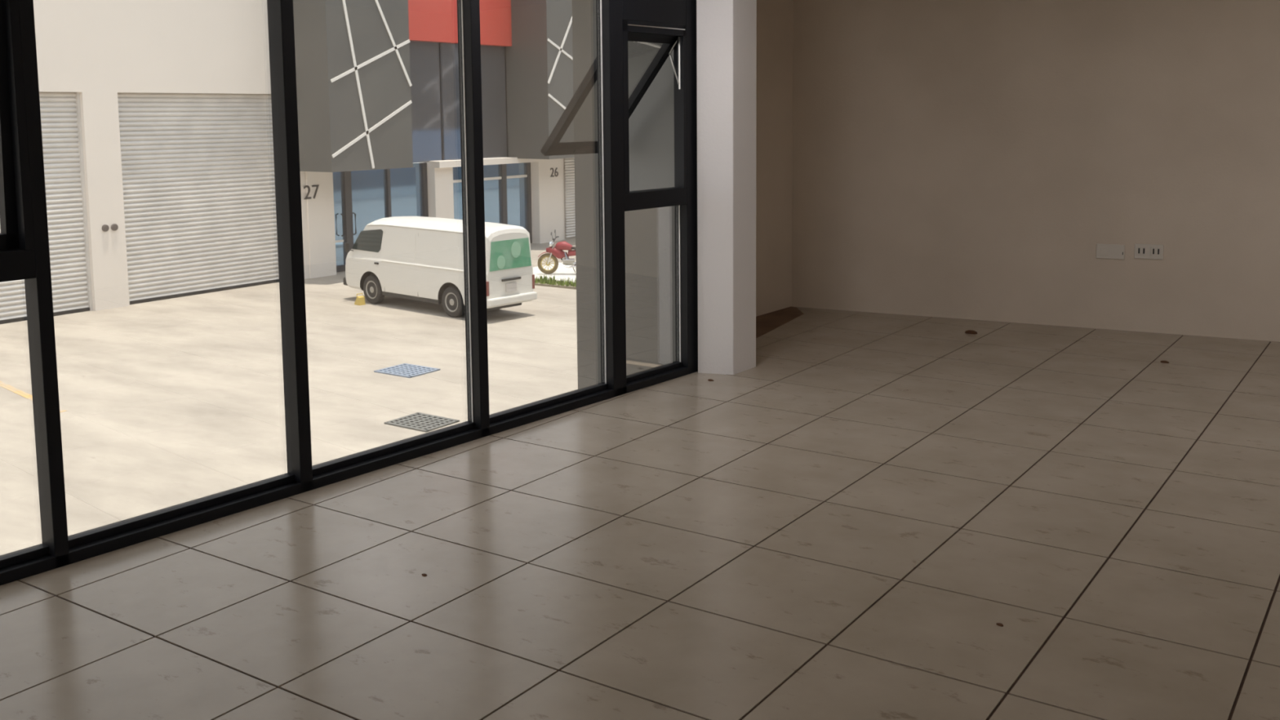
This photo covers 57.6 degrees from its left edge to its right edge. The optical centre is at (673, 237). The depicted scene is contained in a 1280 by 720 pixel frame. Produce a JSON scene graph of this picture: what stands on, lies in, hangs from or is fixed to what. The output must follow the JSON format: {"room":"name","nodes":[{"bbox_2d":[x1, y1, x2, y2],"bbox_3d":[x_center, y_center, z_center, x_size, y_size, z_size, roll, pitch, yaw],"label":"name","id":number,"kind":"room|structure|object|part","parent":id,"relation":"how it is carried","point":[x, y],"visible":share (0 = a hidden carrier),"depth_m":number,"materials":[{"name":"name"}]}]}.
{"room":"empty office room","nodes":[
{"label":"empty office room","id":0,"kind":"room"},
{"bbox_2d":[571,0,675,389],"bbox_3d":[-0.206,-1.153,7.671,1.020,9.030,0.190,4,7,33],"label":"wall","id":1,"kind":"structure","parent":0,"point":[649,233],"depth_m":7.73,"materials":[{"name":"grey paint"}]},
{"bbox_2d":[0,306,1279,719],"bbox_3d":[0.660,1.526,2.523,7.967,0.250,15.196,4,7,33],"label":"floor","id":2,"kind":"structure","parent":0,"point":[843,524],"depth_m":4.32,"materials":[{"name":"brown tile"}]},
{"bbox_2d":[964,329,977,333],"bbox_3d":[2.222,0.705,8.705,0.099,0.021,0.067,4,7,33],"label":"clod","id":3,"kind":"object","parent":2,"relation":"on","point":[969,331],"visible":1,"depth_m":8.68,"materials":[{"name":"brown soil"}]},
{"bbox_2d":[696,0,756,374],"bbox_3d":[0.057,-0.455,7.574,0.901,3.100,0.354,4,7,33],"label":"wall pillar","id":4,"kind":"structure","parent":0,"point":[726,29],"depth_m":7.32,"materials":[{"name":"white paint"}]},
{"bbox_2d":[755,0,793,316],"bbox_3d":[0.287,-0.619,9.068,0.388,3.100,2.550,4,7,33],"label":"wall","id":5,"kind":"structure","parent":0,"point":[774,99],"depth_m":9.53,"materials":[{"name":"paint"}]},
{"bbox_2d":[755,306,804,337],"bbox_3d":[0.610,0.706,8.878,0.560,0.004,2.180,4,7,33],"label":"trim","id":6,"kind":"structure","parent":5,"relation":"attached to","point":[765,323],"depth_m":9.34,"materials":[{"name":"brown wood"}]},
{"bbox_2d":[791,0,1279,342],"bbox_3d":[4.209,-0.564,8.339,7.855,3.100,0.198,3,7,26],"label":"wall","id":7,"kind":"structure","parent":0,"point":[962,159],"depth_m":8.91,"materials":[{"name":"paint"}]},
{"bbox_2d":[1096,243,1124,259],"bbox_3d":[3.281,0.106,8.750,0.200,0.110,0.015,3,7,26],"label":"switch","id":8,"kind":"object","parent":7,"relation":"attached to","point":[1103,251],"visible":1,"depth_m":8.74,"materials":[{"name":"beige plastic"}]},
{"bbox_2d":[1133,243,1163,259],"bbox_3d":[3.521,0.105,8.631,0.200,0.110,0.018,3,7,26],"label":"wall outlet","id":9,"kind":"object","parent":7,"relation":"attached to","point":[1153,251],"visible":1,"depth_m":8.63,"materials":[{"name":"beige plastic"}]},
{"bbox_2d":[1136,246,1146,256],"bbox_3d":[3.474,0.104,8.649,0.070,0.070,0.005,3,7,26],"label":"socket","id":10,"kind":"object","parent":9,"relation":"attached to","point":[1140,251],"depth_m":8.65,"materials":[{"name":"grey plastic"}]},
{"bbox_2d":[1151,247,1161,257],"bbox_3d":[3.563,0.108,8.605,0.070,0.070,0.005,3,7,26],"label":"socket","id":11,"kind":"object","parent":9,"relation":"attached to","point":[1155,251],"depth_m":8.60,"materials":[{"name":"grey plastic"}]},
{"bbox_3d":[-3.406,0.071,2.956,1.058,3.100,11.284,4,7,33],"label":"wall","id":12,"kind":"structure","parent":0,"visible":0},
{"bbox_2d":[0,0,697,585],"bbox_3d":[-1.617,-0.279,5.596,0.686,2.700,4.932,4,8,37],"label":"window","id":13,"kind":"structure","parent":12,"relation":"in","point":[24,252],"depth_m":5.45,"materials":[{"name":"black metal"}]},
{"bbox_3d":[-2.595,-0.390,3.854,0.078,0.951,0.788,4,8,37],"label":"sash","id":14,"kind":"part","parent":13,"relation":"part of","materials":[{"name":"black metal"}]},
{"bbox_3d":[-1.386,1.043,5.570,0.120,0.075,4.932,4,8,37],"label":"sill rail","id":15,"kind":"part","parent":13,"relation":"part of","materials":[{"name":"black metal"}]},
{"bbox_3d":[-0.601,-0.551,7.386,0.031,0.032,0.100,4,8,37],"label":"handle","id":16,"kind":"part","parent":13,"relation":"part of","materials":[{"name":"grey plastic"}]},
{"bbox_3d":[-0.390,-0.887,7.187,0.645,0.757,0.594,4,8,37],"label":"sash","id":17,"kind":"part","parent":13,"relation":"part of","materials":[{"name":"black metal"}]},
{"label":"outside","id":18,"kind":"structure","parent":0,"visible":0},
{"bbox_2d":[0,238,577,555],"bbox_3d":[6.097,2.510,16.748,120.000,0.300,150.000,4,7,33],"label":"ground","id":19,"kind":"structure","parent":18,"point":[168,402],"depth_m":18.07,"materials":[{"name":"concrete"}]},
{"bbox_2d":[0,381,66,412],"bbox_3d":[-10.307,2.320,18.031,4.480,0.004,0.127,5,8,43],"label":"parking line","id":20,"kind":"object","parent":19,"relation":"on","point":[2,384],"visible":0.54,"depth_m":17.69,"materials":[{"name":"white paint"}]},
{"bbox_2d":[0,0,279,324],"bbox_3d":[-17.636,-2.283,16.869,0.340,9.500,28.940,4,7,33],"label":"warehouse","id":21,"kind":"structure","parent":19,"relation":"on","point":[157,123],"depth_m":26.00,"materials":[{"name":"metal"}]},
{"bbox_2d":[0,92,88,320],"bbox_3d":[-13.742,-0.563,23.051,0.045,4.630,4.260,4,7,33],"label":"roller shutter","id":22,"kind":"object","parent":21,"relation":"hanging from","point":[61,123],"depth_m":24.44,"materials":[{"name":"metal"}]},
{"bbox_3d":[-12.567,-0.745,24.788,0.120,4.660,0.050,4,7,33],"label":"guide rail","id":23,"kind":"part","parent":21,"relation":"part of","materials":[{"name":"metal"}]},
{"bbox_2d":[102,224,109,231],"bbox_3d":[-12.223,-0.201,25.037,0.040,0.150,0.150,4,7,33],"label":"switch","id":24,"kind":"object","parent":21,"relation":"attached to","point":[105,228],"depth_m":25.02,"materials":[{"name":"grey plastic"}]},
{"bbox_2d":[111,223,118,231],"bbox_3d":[-12.110,-0.220,25.207,0.040,0.150,0.150,4,7,33],"label":"switch","id":25,"kind":"object","parent":21,"relation":"attached to","point":[114,227],"depth_m":25.19,"materials":[{"name":"grey plastic"}]},
{"bbox_2d":[117,92,279,301],"bbox_3d":[-11.000,-1.030,27.175,0.045,4.630,4.130,4,7,33],"label":"roller shutter","id":26,"kind":"object","parent":21,"relation":"hanging from","point":[199,198],"depth_m":27.05,"materials":[{"name":"metal"}]},
{"bbox_3d":[-9.861,-1.206,28.859,0.120,4.660,0.050,4,7,33],"label":"guide rail","id":27,"kind":"part","parent":21,"relation":"part of","materials":[{"name":"metal"}]},
{"bbox_2d":[354,293,365,305],"bbox_3d":[-6.897,1.353,25.564,0.198,0.249,0.166,5,8,40],"label":"chock","id":28,"kind":"object","parent":19,"relation":"on","point":[360,300],"visible":1,"depth_m":25.51,"materials":[{"name":"yellow paint"}]},
{"bbox_2d":[373,363,440,377],"bbox_3d":[-4.348,2.169,18.985,0.820,0.022,0.680,4,7,33],"label":"drain grate","id":29,"kind":"object","parent":19,"relation":"on","point":[404,370],"visible":1,"depth_m":18.96,"materials":[{"name":"blue"}]},
{"bbox_2d":[384,412,459,432],"bbox_3d":[-3.423,2.509,15.821,0.790,0.022,0.630,4,7,33],"label":"drain grate","id":30,"kind":"object","parent":19,"relation":"on","point":[422,422],"visible":1,"depth_m":15.78,"materials":[{"name":"grey metal"}]},
{"bbox_2d":[293,0,575,279],"bbox_3d":[-2.727,-4.689,38.051,1.920,9.500,23.050,4,7,33],"label":"building","id":31,"kind":"structure","parent":19,"relation":"on","point":[378,91],"depth_m":32.70,"materials":[{"name":"white"}]},
{"bbox_3d":[-8.761,-0.328,30.790,0.107,0.618,0.040,4,7,33],"label":"door handle","id":32,"kind":"part","parent":31,"relation":"part of","materials":[{"name":"grey plastic"}]},
{"bbox_3d":[-8.678,-0.495,31.030,0.090,2.760,0.220,4,7,33],"label":"shopfront post","id":33,"kind":"part","parent":31,"relation":"part of","materials":[{"name":"grey metal"}]},
{"bbox_3d":[-8.535,-0.366,31.130,0.107,0.618,0.040,4,7,33],"label":"door handle","id":34,"kind":"part","parent":31,"relation":"part of","materials":[{"name":"grey plastic"}]},
{"bbox_3d":[-7.884,-0.630,32.224,0.090,2.760,0.100,4,7,33],"label":"shopfront post","id":35,"kind":"part","parent":31,"relation":"part of","materials":[{"name":"grey metal"}]},
{"bbox_3d":[-7.123,-0.760,33.368,0.090,2.760,0.160,4,7,33],"label":"shopfront post","id":36,"kind":"part","parent":31,"relation":"part of","materials":[{"name":"grey metal"}]},
{"bbox_3d":[-6.867,-0.864,33.849,0.040,2.660,8.300,4,7,33],"label":"shopfront glass","id":37,"kind":"part","parent":31,"relation":"part of","materials":[{"name":"glass"}]},
{"bbox_3d":[-6.355,-3.942,33.956,0.040,3.390,6.820,4,7,33],"label":"curtain glass","id":38,"kind":"part","parent":31,"relation":"part of","materials":[{"name":"glass"}]},
{"bbox_3d":[-6.280,-7.276,33.528,0.370,3.330,6.820,4,7,33],"label":"red panel","id":39,"kind":"part","parent":31,"relation":"part of","materials":[{"name":"red"}]},
{"bbox_3d":[-5.277,-1.075,36.145,0.090,2.760,0.200,4,7,33],"label":"shopfront post","id":40,"kind":"part","parent":31,"relation":"part of","materials":[{"name":"grey metal"}]},
{"bbox_3d":[-4.627,-1.185,37.123,0.090,2.760,0.140,4,7,33],"label":"shopfront post","id":41,"kind":"part","parent":31,"relation":"part of","materials":[{"name":"grey metal"}]},
{"bbox_2d":[564,157,575,238],"bbox_3d":[-2.521,-1.476,39.665,0.045,2.700,3.750,4,7,33],"label":"roller shutter","id":42,"kind":"object","parent":31,"relation":"hanging from","point":[569,163],"depth_m":38.29,"materials":[{"name":"metal"}]},
{"bbox_2d":[343,216,537,316],"bbox_3d":[-5.168,0.548,25.142,5.060,1.924,1.568,5,8,40],"label":"van","id":43,"kind":"object","parent":19,"relation":"on","point":[414,258],"visible":0.94,"depth_m":24.21,"materials":[{"name":"white metal"}]},
{"bbox_2d":[344,242,353,252],"bbox_3d":[-7.240,0.221,25.930,0.184,0.196,0.087,-3,7,-23],"label":"mirror","id":44,"kind":"object","parent":43,"relation":"attached to","point":[346,245],"depth_m":25.90,"materials":[{"name":"grey plastic"}]},
{"bbox_3d":[-5.811,0.183,24.840,0.972,0.567,0.057,5,8,40],"label":"pressed panel","id":45,"kind":"part","parent":43,"relation":"part of","materials":[{"name":"white metal"}]},
{"bbox_3d":[-5.086,0.611,24.210,3.309,0.031,0.025,5,8,40],"label":"belt moulding","id":46,"kind":"part","parent":43,"relation":"part of","materials":[{"name":"white metal"}]},
{"bbox_3d":[-4.640,0.282,23.864,1.720,0.567,0.057,5,8,40],"label":"pressed panel","id":47,"kind":"part","parent":43,"relation":"part of","materials":[{"name":"white metal"}]},
{"bbox_2d":[486,281,488,296],"bbox_3d":[-3.720,1.022,23.163,0.073,0.293,0.066,5,8,40],"label":"tail lamp","id":48,"kind":"object","parent":43,"relation":"attached to","point":[487,282],"depth_m":23.13,"materials":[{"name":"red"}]},
{"bbox_3d":[-3.295,1.012,23.595,0.020,0.176,0.281,5,8,40],"label":"number plate","id":49,"kind":"part","parent":43,"relation":"part of","materials":[{"name":"grey"}]},
{"bbox_2d":[532,274,534,288],"bbox_3d":[-2.926,0.914,24.105,0.073,0.293,0.066,5,8,40],"label":"tail lamp","id":50,"kind":"object","parent":43,"relation":"attached to","point":[533,275],"depth_m":24.08,"materials":[{"name":"red plastic"}]},
{"bbox_2d":[533,262,576,284],"bbox_3d":[-0.787,1.024,28.918,7.000,0.100,3.130,4,7,33],"label":"curb","id":51,"kind":"object","parent":19,"relation":"on","point":[562,271],"depth_m":29.63,"materials":[{"name":"white concrete"}]},
{"bbox_2d":[537,229,576,274],"bbox_3d":[-2.636,0.377,29.359,1.630,1.107,0.653,0,6,4],"label":"motorcycle","id":52,"kind":"object","parent":51,"relation":"on","point":[557,251],"visible":0.64,"depth_m":29.31,"materials":[{"name":"red metal"}]},
{"bbox_3d":[-3.099,0.407,29.334,0.213,0.540,0.039,0,6,4],"label":"fork leg","id":53,"kind":"part","parent":52,"relation":"part of","materials":[{"name":"silver metal"}]},
{"bbox_3d":[-2.772,0.212,29.350,0.440,0.232,0.246,0,6,4],"label":"fuel tank","id":54,"kind":"part","parent":52,"relation":"part of","materials":[{"name":"red metal"}]},
{"bbox_2d":[534,275,576,289],"bbox_3d":[-1.154,1.154,27.006,5.500,0.260,0.430,4,7,33],"label":"grass strip","id":55,"kind":"object","parent":19,"relation":"on","point":[545,282],"visible":0.26,"depth_m":28.02,"materials":[{"name":"green plant"}]}
]}

